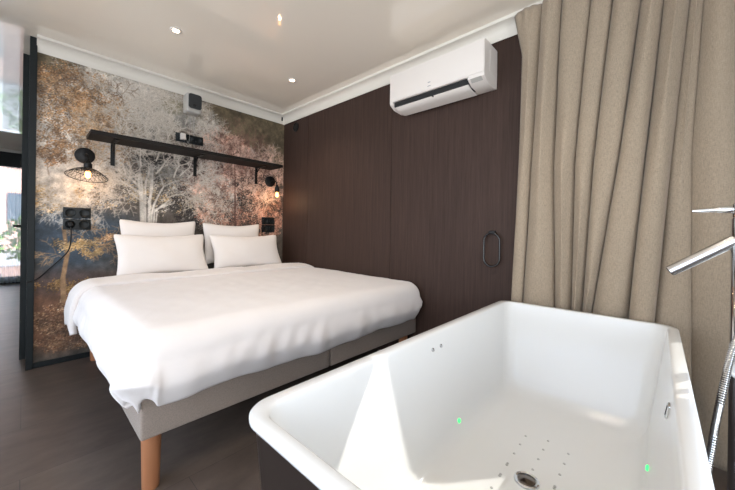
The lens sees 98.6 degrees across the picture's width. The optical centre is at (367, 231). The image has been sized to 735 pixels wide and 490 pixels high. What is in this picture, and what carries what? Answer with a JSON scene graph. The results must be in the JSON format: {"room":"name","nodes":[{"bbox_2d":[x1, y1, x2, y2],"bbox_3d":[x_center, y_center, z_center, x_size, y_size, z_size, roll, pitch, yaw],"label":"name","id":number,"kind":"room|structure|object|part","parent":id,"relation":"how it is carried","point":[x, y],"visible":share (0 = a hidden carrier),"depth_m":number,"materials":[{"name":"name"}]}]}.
{"room":"hotel room","nodes":[
{"label":"hotel room","id":0,"kind":"room"},
{"bbox_2d":[0,148,21,153],"bbox_3d":[-6.556,-0.255,5.129,0.100,2.320,1.380,1,0,43],"label":"wall","id":1,"kind":"structure","parent":0,"point":[1,149],"depth_m":5.46,"materials":[{"name":"paint"}]},
{"bbox_2d":[0,151,21,283],"bbox_3d":[-6.508,-0.229,5.166,0.080,2.270,1.260,1,0,43],"label":"window","id":2,"kind":"structure","parent":1,"relation":"in","point":[7,159],"depth_m":5.47,"materials":[{"name":"black metal"}]},
{"bbox_2d":[33,52,283,362],"bbox_3d":[-1.690,-0.184,3.020,0.120,2.320,2.102,1,0,43],"label":"wall","id":3,"kind":"structure","parent":0,"point":[74,99],"depth_m":2.56,"materials":[{"name":"paper"}]},
{"bbox_2d":[25,36,37,370],"bbox_3d":[-2.395,-0.193,2.252,0.162,2.317,0.036,1,0,43],"label":"trim","id":4,"kind":"structure","parent":3,"relation":"attached to","point":[33,40],"depth_m":2.20,"materials":[{"name":"black metal"}]},
{"bbox_2d":[27,221,74,282],"bbox_3d":[-2.271,0.142,2.271,0.239,0.431,0.041,1,0,-42],"label":"plug","id":5,"kind":"object","parent":3,"relation":"attached to","point":[70,224],"visible":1,"depth_m":2.32,"materials":[{"name":"black plastic"}]},
{"bbox_2d":[33,351,89,368],"bbox_3d":[-1.677,0.957,2.956,0.016,0.038,1.996,1,0,43],"label":"baseboard","id":6,"kind":"structure","parent":3,"relation":"attached to","point":[85,354],"depth_m":2.32,"materials":[{"name":"black wood"}]},
{"bbox_2d":[63,207,90,218],"bbox_3d":[-2.187,-0.137,2.381,0.014,0.080,0.156,1,0,43],"label":"wall socket","id":7,"kind":"object","parent":3,"relation":"attached to","point":[68,212],"visible":1,"depth_m":2.38,"materials":[{"name":"black plastic"}]},
{"bbox_2d":[65,208,75,216],"bbox_3d":[-2.213,-0.137,2.352,0.014,0.062,0.062,1,0,43],"label":"outlet","id":8,"kind":"object","parent":7,"relation":"attached to","point":[69,212],"depth_m":2.35,"materials":[{"name":"black plastic"}]},
{"bbox_2d":[79,209,89,216],"bbox_3d":[-2.160,-0.136,2.410,0.014,0.062,0.062,1,0,43],"label":"outlet","id":9,"kind":"object","parent":7,"relation":"attached to","point":[82,212],"depth_m":2.41,"materials":[{"name":"black plastic"}]},
{"bbox_2d":[63,219,90,229],"bbox_3d":[-2.188,-0.050,2.381,0.014,0.080,0.156,1,0,43],"label":"wall socket","id":10,"kind":"object","parent":3,"relation":"attached to","point":[80,224],"visible":0.85,"depth_m":2.39,"materials":[{"name":"black plastic"}]},
{"bbox_2d":[64,220,75,227],"bbox_3d":[-2.214,-0.050,2.352,0.014,0.062,0.062,1,0,43],"label":"outlet","id":11,"kind":"object","parent":10,"relation":"attached to","point":[65,221],"depth_m":2.34,"materials":[{"name":"black plastic"}]},
{"bbox_2d":[79,221,89,228],"bbox_3d":[-2.162,-0.049,2.410,0.014,0.062,0.062,1,0,43],"label":"outlet","id":12,"kind":"object","parent":10,"relation":"attached to","point":[82,224],"depth_m":2.41,"materials":[{"name":"black plastic"}]},
{"bbox_2d":[64,148,107,182],"bbox_3d":[-2.059,-0.501,2.318,0.278,0.264,0.243,1,0,43],"label":"wall lamp","id":13,"kind":"object","parent":3,"relation":"attached to","point":[86,156],"visible":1,"depth_m":2.36,"materials":[{"name":"black metal"}]},
{"bbox_3d":[-2.150,-0.574,2.405,0.025,0.120,0.120,1,0,43],"label":"wall plate","id":14,"kind":"part","parent":13,"relation":"part of","materials":[{"name":"black metal"}]},
{"bbox_3d":[-2.048,-0.426,2.312,0.244,0.062,0.244,-14,-17,40],"label":"lamp shade","id":15,"kind":"part","parent":13,"relation":"part of","materials":[{"name":"black metal"}]},
{"bbox_2d":[83,160,92,170],"bbox_3d":[-2.048,-0.482,2.316,0.052,0.082,0.052,1,0,43],"label":"socket","id":16,"kind":"object","parent":13,"relation":"attached to","point":[87,163],"depth_m":2.30,"materials":[{"name":"black metal"}]},
{"bbox_3d":[-2.049,-0.416,2.316,0.036,0.057,0.036,1,0,43],"label":"bulb","id":17,"kind":"part","parent":13,"relation":"part of","materials":[{"name":"white"}]},
{"bbox_2d":[37,34,283,124],"bbox_3d":[-1.620,-1.296,2.931,0.080,0.096,2.000,1,0,43],"label":"trim","id":18,"kind":"structure","parent":3,"relation":"attached to","point":[48,46],"depth_m":2.65,"materials":[{"name":"beige paint"}]},
{"bbox_2d":[86,129,282,183],"bbox_3d":[-1.532,-0.619,2.911,0.249,0.204,1.567,1,0,43],"label":"wall shelf","id":19,"kind":"object","parent":3,"relation":"attached to","point":[96,135],"visible":1,"depth_m":2.71,"materials":[{"name":"brown wood"}]},
{"bbox_2d":[175,132,202,145],"bbox_3d":[-1.657,-0.856,2.946,0.014,0.080,0.234,1,0,43],"label":"wall socket","id":20,"kind":"object","parent":3,"relation":"attached to","point":[195,140],"visible":0.9,"depth_m":2.96,"materials":[{"name":"black plastic"}]},
{"bbox_2d":[180,133,189,142],"bbox_3d":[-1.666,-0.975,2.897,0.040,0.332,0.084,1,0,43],"label":"charger","id":21,"kind":"object","parent":20,"relation":"attached to","point":[182,135],"visible":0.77,"depth_m":2.87,"materials":[{"name":"beige plastic"}]},
{"bbox_2d":[186,136,193,142],"bbox_3d":[-1.657,-0.856,2.946,0.014,0.062,0.062,1,0,43],"label":"outlet","id":22,"kind":"object","parent":20,"relation":"attached to","point":[191,140],"depth_m":2.95,"materials":[{"name":"black plastic"}]},
{"bbox_2d":[195,138,201,143],"bbox_3d":[-1.605,-0.855,3.003,0.014,0.062,0.062,1,0,43],"label":"outlet","id":23,"kind":"object","parent":20,"relation":"attached to","point":[197,140],"depth_m":3.00,"materials":[{"name":"black plastic"}]},
{"bbox_2d":[183,93,201,116],"bbox_3d":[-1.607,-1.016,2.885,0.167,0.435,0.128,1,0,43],"label":"wall speaker","id":24,"kind":"object","parent":3,"relation":"attached to","point":[192,103],"visible":1,"depth_m":2.83,"materials":[{"name":"grey plastic"}]},
{"bbox_2d":[188,93,201,109],"bbox_3d":[-1.549,-1.163,2.840,0.012,0.130,0.108,1,0,43],"label":"grille","id":25,"kind":"object","parent":24,"relation":"attached to","point":[194,101],"depth_m":2.83,"materials":[{"name":"grey plastic"}]},
{"bbox_2d":[262,217,274,224],"bbox_3d":[-1.113,-0.114,3.550,0.014,0.080,0.156,1,0,43],"label":"wall socket","id":26,"kind":"object","parent":3,"relation":"attached to","point":[265,220],"visible":1,"depth_m":3.55,"materials":[{"name":"black plastic"}]},
{"bbox_2d":[262,225,274,231],"bbox_3d":[-1.115,-0.028,3.550,0.014,0.080,0.156,1,0,43],"label":"wall socket","id":27,"kind":"object","parent":3,"relation":"attached to","point":[265,228],"visible":1,"depth_m":3.55,"materials":[{"name":"black plastic"}]},
{"bbox_2d":[265,176,278,196],"bbox_3d":[-1.039,-0.496,3.505,0.175,0.245,0.120,1,0,43],"label":"wall lamp","id":28,"kind":"object","parent":3,"relation":"attached to","point":[270,181],"visible":1,"depth_m":3.52,"materials":[{"name":"black metal"}]},
{"bbox_3d":[-1.094,-0.559,3.555,0.025,0.120,0.120,1,0,43],"label":"wall plate","id":29,"kind":"part","parent":28,"relation":"part of","materials":[{"name":"black metal"}]},
{"bbox_2d":[0,0,540,150],"bbox_3d":[-2.052,-1.390,2.548,10.200,0.080,3.850,1,0,43],"label":"ceiling","id":30,"kind":"structure","parent":0,"point":[244,50],"depth_m":2.16,"materials":[{"name":"beige paint"}]},
{"bbox_2d":[169,27,181,33],"bbox_3d":[-1.276,-1.335,2.105,0.074,0.006,0.074,1,0,43],"label":"recessed light","id":31,"kind":"object","parent":30,"relation":"in","point":[176,30],"visible":1,"depth_m":2.10,"materials":[{"name":"beige plastic"}]},
{"bbox_3d":[1.726,-1.280,1.127,2.310,0.018,0.018,1,0,43],"label":"rail","id":32,"kind":"object","parent":30,"relation":"attached to","visible":0},
{"bbox_2d":[511,0,734,471],"bbox_3d":[1.209,-0.141,1.565,0.976,2.276,0.139,1,0,43],"label":"curtain","id":33,"kind":"object","parent":32,"relation":"hanging from","point":[627,109],"visible":0.77,"depth_m":1.49,"materials":[{"name":"beige fabric"}]},
{"bbox_2d":[0,283,726,489],"bbox_3d":[-2.087,1.010,2.548,10.200,0.080,3.850,1,0,43],"label":"floor","id":34,"kind":"structure","parent":0,"point":[62,427],"depth_m":1.51,"materials":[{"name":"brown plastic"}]},
{"bbox_2d":[90,317,415,489],"bbox_3d":[-0.899,0.690,2.400,1.844,0.595,1.753,1,0,43],"label":"bed","id":35,"kind":"object","parent":34,"relation":"on","point":[152,420],"visible":0.22,"depth_m":1.36,"materials":[{"name":"beige fabric"}]},
{"bbox_3d":[-2.057,0.856,2.387,0.068,0.228,0.068,1,0,43],"label":"leg","id":36,"kind":"part","parent":35,"relation":"part of","materials":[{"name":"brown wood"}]},
{"bbox_3d":[-0.838,0.874,1.222,0.068,0.228,0.068,1,0,43],"label":"leg","id":37,"kind":"part","parent":35,"relation":"part of","materials":[{"name":"brown wood"}]},
{"bbox_2d":[119,219,194,236],"bbox_3d":[-1.773,0.107,2.707,0.121,0.396,0.561,1,0,40],"label":"pillow","id":38,"kind":"object","parent":35,"relation":"on","point":[127,227],"visible":0.37,"depth_m":2.66,"materials":[{"name":"white fabric"}]},
{"bbox_2d":[114,234,207,274],"bbox_3d":[-1.657,0.190,2.582,0.180,0.324,0.642,1,0,44],"label":"pillow","id":39,"kind":"object","parent":35,"relation":"on","point":[136,254],"visible":0.94,"depth_m":2.51,"materials":[{"name":"white fabric"}]},
{"bbox_2d":[203,223,258,263],"bbox_3d":[-1.346,0.121,3.170,0.571,0.391,0.128,1,0,-43],"label":"pillow","id":40,"kind":"object","parent":35,"relation":"on","point":[209,229],"visible":0.38,"depth_m":3.06,"materials":[{"name":"white fabric"}]},
{"bbox_2d":[64,263,421,412],"bbox_3d":[-0.791,0.483,2.232,1.652,0.322,1.855,1,0,43],"label":"duvet","id":41,"kind":"object","parent":35,"relation":"on","point":[161,338],"visible":1,"depth_m":1.53,"materials":[{"name":"white fabric"}]},
{"bbox_2d":[210,235,281,267],"bbox_3d":[-1.179,0.197,3.118,0.176,0.315,0.680,1,0,45],"label":"pillow","id":42,"kind":"object","parent":41,"relation":"on","point":[229,251],"visible":0.98,"depth_m":3.04,"materials":[{"name":"white fabric"}]},
{"bbox_3d":[0.273,0.890,2.430,0.068,0.228,0.068,1,0,43],"label":"leg","id":43,"kind":"part","parent":35,"relation":"part of","materials":[{"name":"brown wood"}]},
{"bbox_2d":[249,301,714,489],"bbox_3d":[0.530,0.703,1.036,0.748,0.601,1.616,1,0,43],"label":"bathtub","id":44,"kind":"object","parent":34,"relation":"on","point":[500,395],"visible":1,"depth_m":1.15,"materials":[{"name":"white ceramic"}]},
{"bbox_2d":[666,203,734,489],"bbox_3d":[1.054,0.467,0.901,0.284,1.096,0.142,1,0,26],"label":"tap","id":45,"kind":"object","parent":34,"relation":"on","point":[727,380],"visible":0.84,"depth_m":0.91,"materials":[{"name":"silver metal"}]},
{"bbox_3d":[1.018,0.076,0.962,0.160,0.132,0.033,1,0,41],"label":"spout","id":46,"kind":"part","parent":45,"relation":"part of","materials":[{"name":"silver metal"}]},
{"bbox_3d":[1.037,-0.063,0.950,0.085,0.021,0.022,1,0,43],"label":"lever","id":47,"kind":"part","parent":45,"relation":"part of","materials":[{"name":"silver metal"}]},
{"bbox_2d":[282,34,521,349],"bbox_3d":[-0.016,-0.160,2.855,2.770,2.320,0.080,1,0,43],"label":"wall","id":48,"kind":"structure","parent":0,"point":[370,188],"depth_m":2.43,"materials":[{"name":"brown wood"}]},
{"bbox_2d":[293,122,298,131],"bbox_3d":[-0.802,-1.162,3.529,0.102,0.102,0.008,1,0,43],"label":"air vent","id":49,"kind":"object","parent":48,"relation":"in","point":[296,125],"visible":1,"depth_m":3.53,"materials":[{"name":"black metal"}]},
{"bbox_2d":[282,0,542,124],"bbox_3d":[0.078,-1.271,2.674,2.930,0.096,0.080,1,0,43],"label":"trim","id":50,"kind":"structure","parent":48,"relation":"attached to","point":[503,28],"depth_m":2.49,"materials":[{"name":"beige paint"}]},
{"bbox_2d":[390,38,496,115],"bbox_3d":[0.500,-1.027,2.199,0.720,0.266,0.205,1,0,43],"label":"air conditioner","id":51,"kind":"object","parent":48,"relation":"attached to","point":[470,70],"visible":1,"depth_m":2.08,"materials":[{"name":"beige plastic"}]},
{"bbox_2d":[394,79,475,107],"bbox_3d":[0.464,-0.937,2.217,0.579,0.034,0.145,1,0,43],"label":"vent","id":52,"kind":"object","parent":51,"relation":"attached to","point":[452,87],"depth_m":2.14,"materials":[{"name":"black"}]},
{"bbox_2d":[483,231,500,266],"bbox_3d":[0.798,0.116,2.025,0.112,0.233,0.033,1,0,43],"label":"door handle","id":53,"kind":"object","parent":48,"relation":"attached to","point":[489,232],"visible":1,"depth_m":2.01,"materials":[{"name":"black metal"}]},
{"bbox_3d":[-4.222,-0.221,3.989,4.880,2.320,0.100,1,0,43],"label":"wall","id":54,"kind":"structure","parent":0,"visible":0},
{"bbox_2d":[13,53,29,359],"bbox_3d":[-2.911,-0.187,2.652,0.880,2.290,0.095,1,0,43],"label":"door","id":55,"kind":"structure","parent":54,"relation":"in","point":[26,58],"depth_m":2.37,"materials":[{"name":"black metal"}]},
{"label":"outside","id":56,"kind":"structure","parent":0,"visible":0},
{"bbox_2d":[0,250,19,266],"bbox_3d":[-26.695,1.013,24.506,47.550,0.200,80.000,1,0,43],"label":"street","id":57,"kind":"structure","parent":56,"point":[3,262],"depth_m":11.84,"materials":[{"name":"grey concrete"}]},
{"bbox_2d":[0,166,21,249],"bbox_3d":[-22.729,-2.980,19.558,8.400,7.900,18.400,1,0,43],"label":"building","id":58,"kind":"structure","parent":57,"relation":"on","point":[10,178],"depth_m":17.19,"materials":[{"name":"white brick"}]},
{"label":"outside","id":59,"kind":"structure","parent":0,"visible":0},
{"bbox_2d":[0,266,19,276],"bbox_3d":[-7.674,0.974,7.036,4.100,0.070,28.000,1,0,43],"label":"terrace","id":60,"kind":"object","parent":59,"point":[5,271],"depth_m":7.29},
{"bbox_2d":[0,216,20,260],"bbox_3d":[-8.964,0.247,8.191,0.977,1.348,0.976,1,0,43],"label":"shrub","id":61,"kind":"object","parent":60,"relation":"on","point":[10,228],"visible":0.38,"depth_m":8.02,"materials":[{"name":"green plant"}]}
]}

